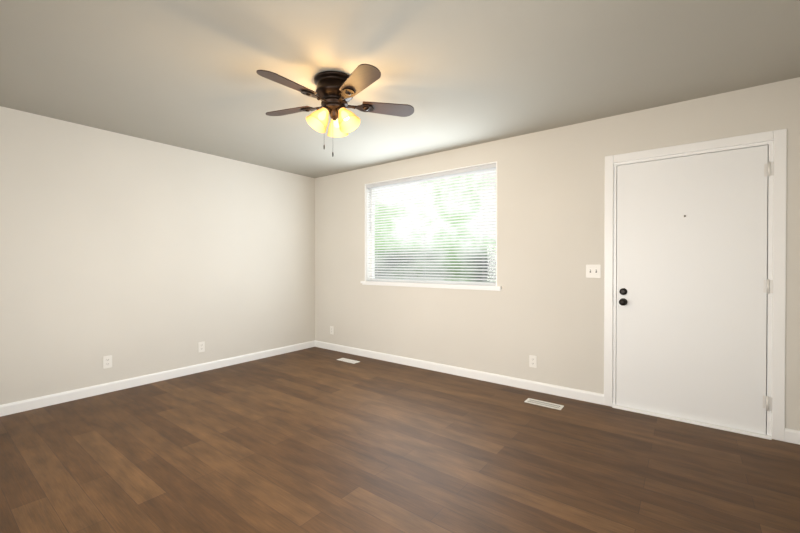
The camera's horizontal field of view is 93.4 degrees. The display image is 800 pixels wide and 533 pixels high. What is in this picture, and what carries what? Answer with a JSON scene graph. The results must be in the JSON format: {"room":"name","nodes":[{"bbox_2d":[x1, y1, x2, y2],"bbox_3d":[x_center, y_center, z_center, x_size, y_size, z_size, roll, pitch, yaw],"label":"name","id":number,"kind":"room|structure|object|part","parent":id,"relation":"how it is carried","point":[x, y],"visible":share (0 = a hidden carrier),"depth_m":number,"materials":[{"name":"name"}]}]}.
{"room":"empty living room","nodes":[
{"label":"empty living room","id":0,"kind":"room"},
{"bbox_2d":[0,106,314,404],"bbox_3d":[-2.568,-0.047,3.848,0.150,2.440,4.500,0,1,37],"label":"wall","id":1,"kind":"structure","parent":0,"point":[134,256],"depth_m":3.69,"materials":[{"name":"paint"}]},
{"bbox_2d":[103,355,111,368],"bbox_3d":[-2.727,0.890,3.517,0.007,0.114,0.070,0,1,37],"label":"electrical outlet","id":2,"kind":"object","parent":1,"relation":"attached to","point":[107,361],"visible":1,"depth_m":3.51,"materials":[{"name":"white plastic"}]},
{"bbox_2d":[0,340,314,416],"bbox_3d":[-2.503,1.129,3.807,0.013,0.089,4.200,0,1,37],"label":"baseboard","id":3,"kind":"structure","parent":1,"relation":"attached to","point":[37,402],"depth_m":3.68,"materials":[{"name":"white wood"}]},
{"bbox_2d":[198,342,204,351],"bbox_3d":[-2.209,0.896,4.197,0.007,0.114,0.070,0,1,37],"label":"electrical outlet","id":4,"kind":"object","parent":1,"relation":"attached to","point":[201,346],"visible":1,"depth_m":4.20,"materials":[{"name":"white plastic"}]},
{"bbox_2d":[0,347,799,532],"bbox_3d":[-0.540,1.234,2.312,5.250,0.100,4.500,0,1,37],"label":"floor","id":5,"kind":"structure","parent":0,"point":[315,440],"depth_m":2.29,"materials":[{"name":"wood"}]},
{"bbox_2d":[337,358,359,363],"bbox_3d":[-0.640,1.165,4.663,0.300,0.004,0.108,0,1,37],"label":"floor vent","id":6,"kind":"object","parent":5,"relation":"in","point":[348,360],"visible":1,"depth_m":4.66,"materials":[{"name":"white plastic"}]},
{"bbox_2d":[524,398,563,409],"bbox_3d":[1.231,1.175,3.225,0.300,0.004,0.108,0,1,37],"label":"floor vent","id":7,"kind":"object","parent":5,"relation":"in","point":[545,404],"visible":1,"depth_m":3.22,"materials":[{"name":"white plastic"}]},
{"bbox_2d":[0,0,799,177],"bbox_3d":[-0.540,-1.306,2.294,5.250,0.100,4.500,0,1,37],"label":"ceiling","id":8,"kind":"structure","parent":0,"point":[456,74],"depth_m":2.33,"materials":[{"name":"paint"}]},
{"bbox_2d":[256,64,413,156],"bbox_3d":[-0.471,-0.995,2.518,1.071,0.524,1.035,0,1,37],"label":"fan","id":9,"kind":"object","parent":8,"relation":"hanging from","point":[335,92],"visible":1,"depth_m":2.47,"materials":[{"name":"brown wood"}]},
{"bbox_2d":[315,340,603,404],"bbox_3d":[0.258,1.125,4.335,3.765,0.089,0.013,0,1,37],"label":"baseboard","id":10,"kind":"structure","parent":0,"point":[581,395],"depth_m":3.90,"materials":[{"name":"white wood"}]},
{"bbox_2d":[315,77,799,430],"bbox_3d":[0.778,-0.048,4.033,4.950,2.440,0.150,0,1,37],"label":"wall","id":11,"kind":"structure","parent":0,"point":[545,304],"depth_m":3.55,"materials":[{"name":"paint"}]},
{"bbox_2d":[330,326,333,333],"bbox_3d":[-0.952,0.888,5.259,0.070,0.114,0.007,0,1,37],"label":"outlet","id":12,"kind":"object","parent":11,"relation":"attached to","point":[331,329],"visible":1,"depth_m":5.26,"materials":[{"name":"white plastic"}]},
{"bbox_2d":[365,161,496,285],"bbox_3d":[0.288,-0.423,4.369,1.800,1.275,0.095,0,1,37],"label":"window frame","id":13,"kind":"object","parent":11,"relation":"attached to","point":[367,265],"visible":0.38,"depth_m":4.87,"materials":[{"name":"white wood"}]},
{"bbox_2d":[360,281,501,290],"bbox_3d":[0.278,0.217,4.360,1.900,0.044,0.129,0,1,37],"label":"window sill","id":14,"kind":"structure","parent":11,"relation":"attached to","point":[459,286],"depth_m":4.21,"materials":[{"name":"white wood"}]},
{"bbox_2d":[370,173,495,283],"bbox_3d":[0.332,-0.423,4.427,1.800,1.275,0.050,0,1,37],"label":"window","id":15,"kind":"structure","parent":11,"relation":"in","point":[421,239],"depth_m":4.47,"materials":[{"name":"glass"}]},
{"bbox_2d":[367,163,495,285],"bbox_3d":[0.284,-0.427,4.364,1.764,1.240,0.052,0,1,37],"label":"window blinds","id":16,"kind":"object","parent":15,"relation":"attached to","point":[457,173],"visible":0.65,"depth_m":4.28,"materials":[{"name":"grey plastic"}]},
{"bbox_2d":[529,355,536,367],"bbox_3d":[1.260,0.900,3.574,0.070,0.114,0.007,0,1,37],"label":"outlet","id":17,"kind":"object","parent":11,"relation":"attached to","point":[533,361],"visible":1,"depth_m":3.57,"materials":[{"name":"white plastic"}]},
{"bbox_2d":[586,265,600,277],"bbox_3d":[1.667,0.040,3.252,0.116,0.114,0.016,0,1,37],"label":"switch plate","id":18,"kind":"object","parent":11,"relation":"attached to","point":[593,271],"visible":1,"depth_m":3.25,"materials":[{"name":"white plastic"}]},
{"bbox_2d":[612,404,771,439],"bbox_3d":[2.208,1.171,2.931,0.956,0.017,0.184,0,1,37],"label":"threshold","id":19,"kind":"object","parent":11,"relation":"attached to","point":[759,435],"visible":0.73,"depth_m":2.82,"materials":[{"name":"white"}]},
{"bbox_2d":[616,145,773,434],"bbox_3d":[2.178,0.165,2.864,0.936,2.010,0.108,0,1,37],"label":"door","id":20,"kind":"structure","parent":11,"relation":"in","point":[691,321],"depth_m":2.84,"materials":[{"name":"white wood"}]},
{"bbox_3d":[1.833,0.251,3.101,0.060,0.144,0.066,0,1,37],"label":"knob","id":21,"kind":"part","parent":20,"relation":"part of","materials":[{"name":"black metal"}]},
{"bbox_3d":[2.529,0.137,2.588,0.044,1.708,0.036,0,1,37],"label":"door hinges","id":22,"kind":"part","parent":20,"relation":"part of","materials":[{"name":"white metal"}]},
{"bbox_2d":[604,129,786,441],"bbox_3d":[2.213,0.125,2.931,1.088,2.109,0.167,0,1,37],"label":"door frame","id":23,"kind":"structure","parent":11,"relation":"attached to","point":[778,138],"depth_m":2.60,"materials":[{"name":"white wood"}]},
{"bbox_2d":[785,428,799,444],"bbox_3d":[2.640,1.138,2.521,0.145,0.089,0.013,0,1,37],"label":"baseboard","id":24,"kind":"structure","parent":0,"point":[792,436],"depth_m":2.52,"materials":[{"name":"white wood"}]}
]}

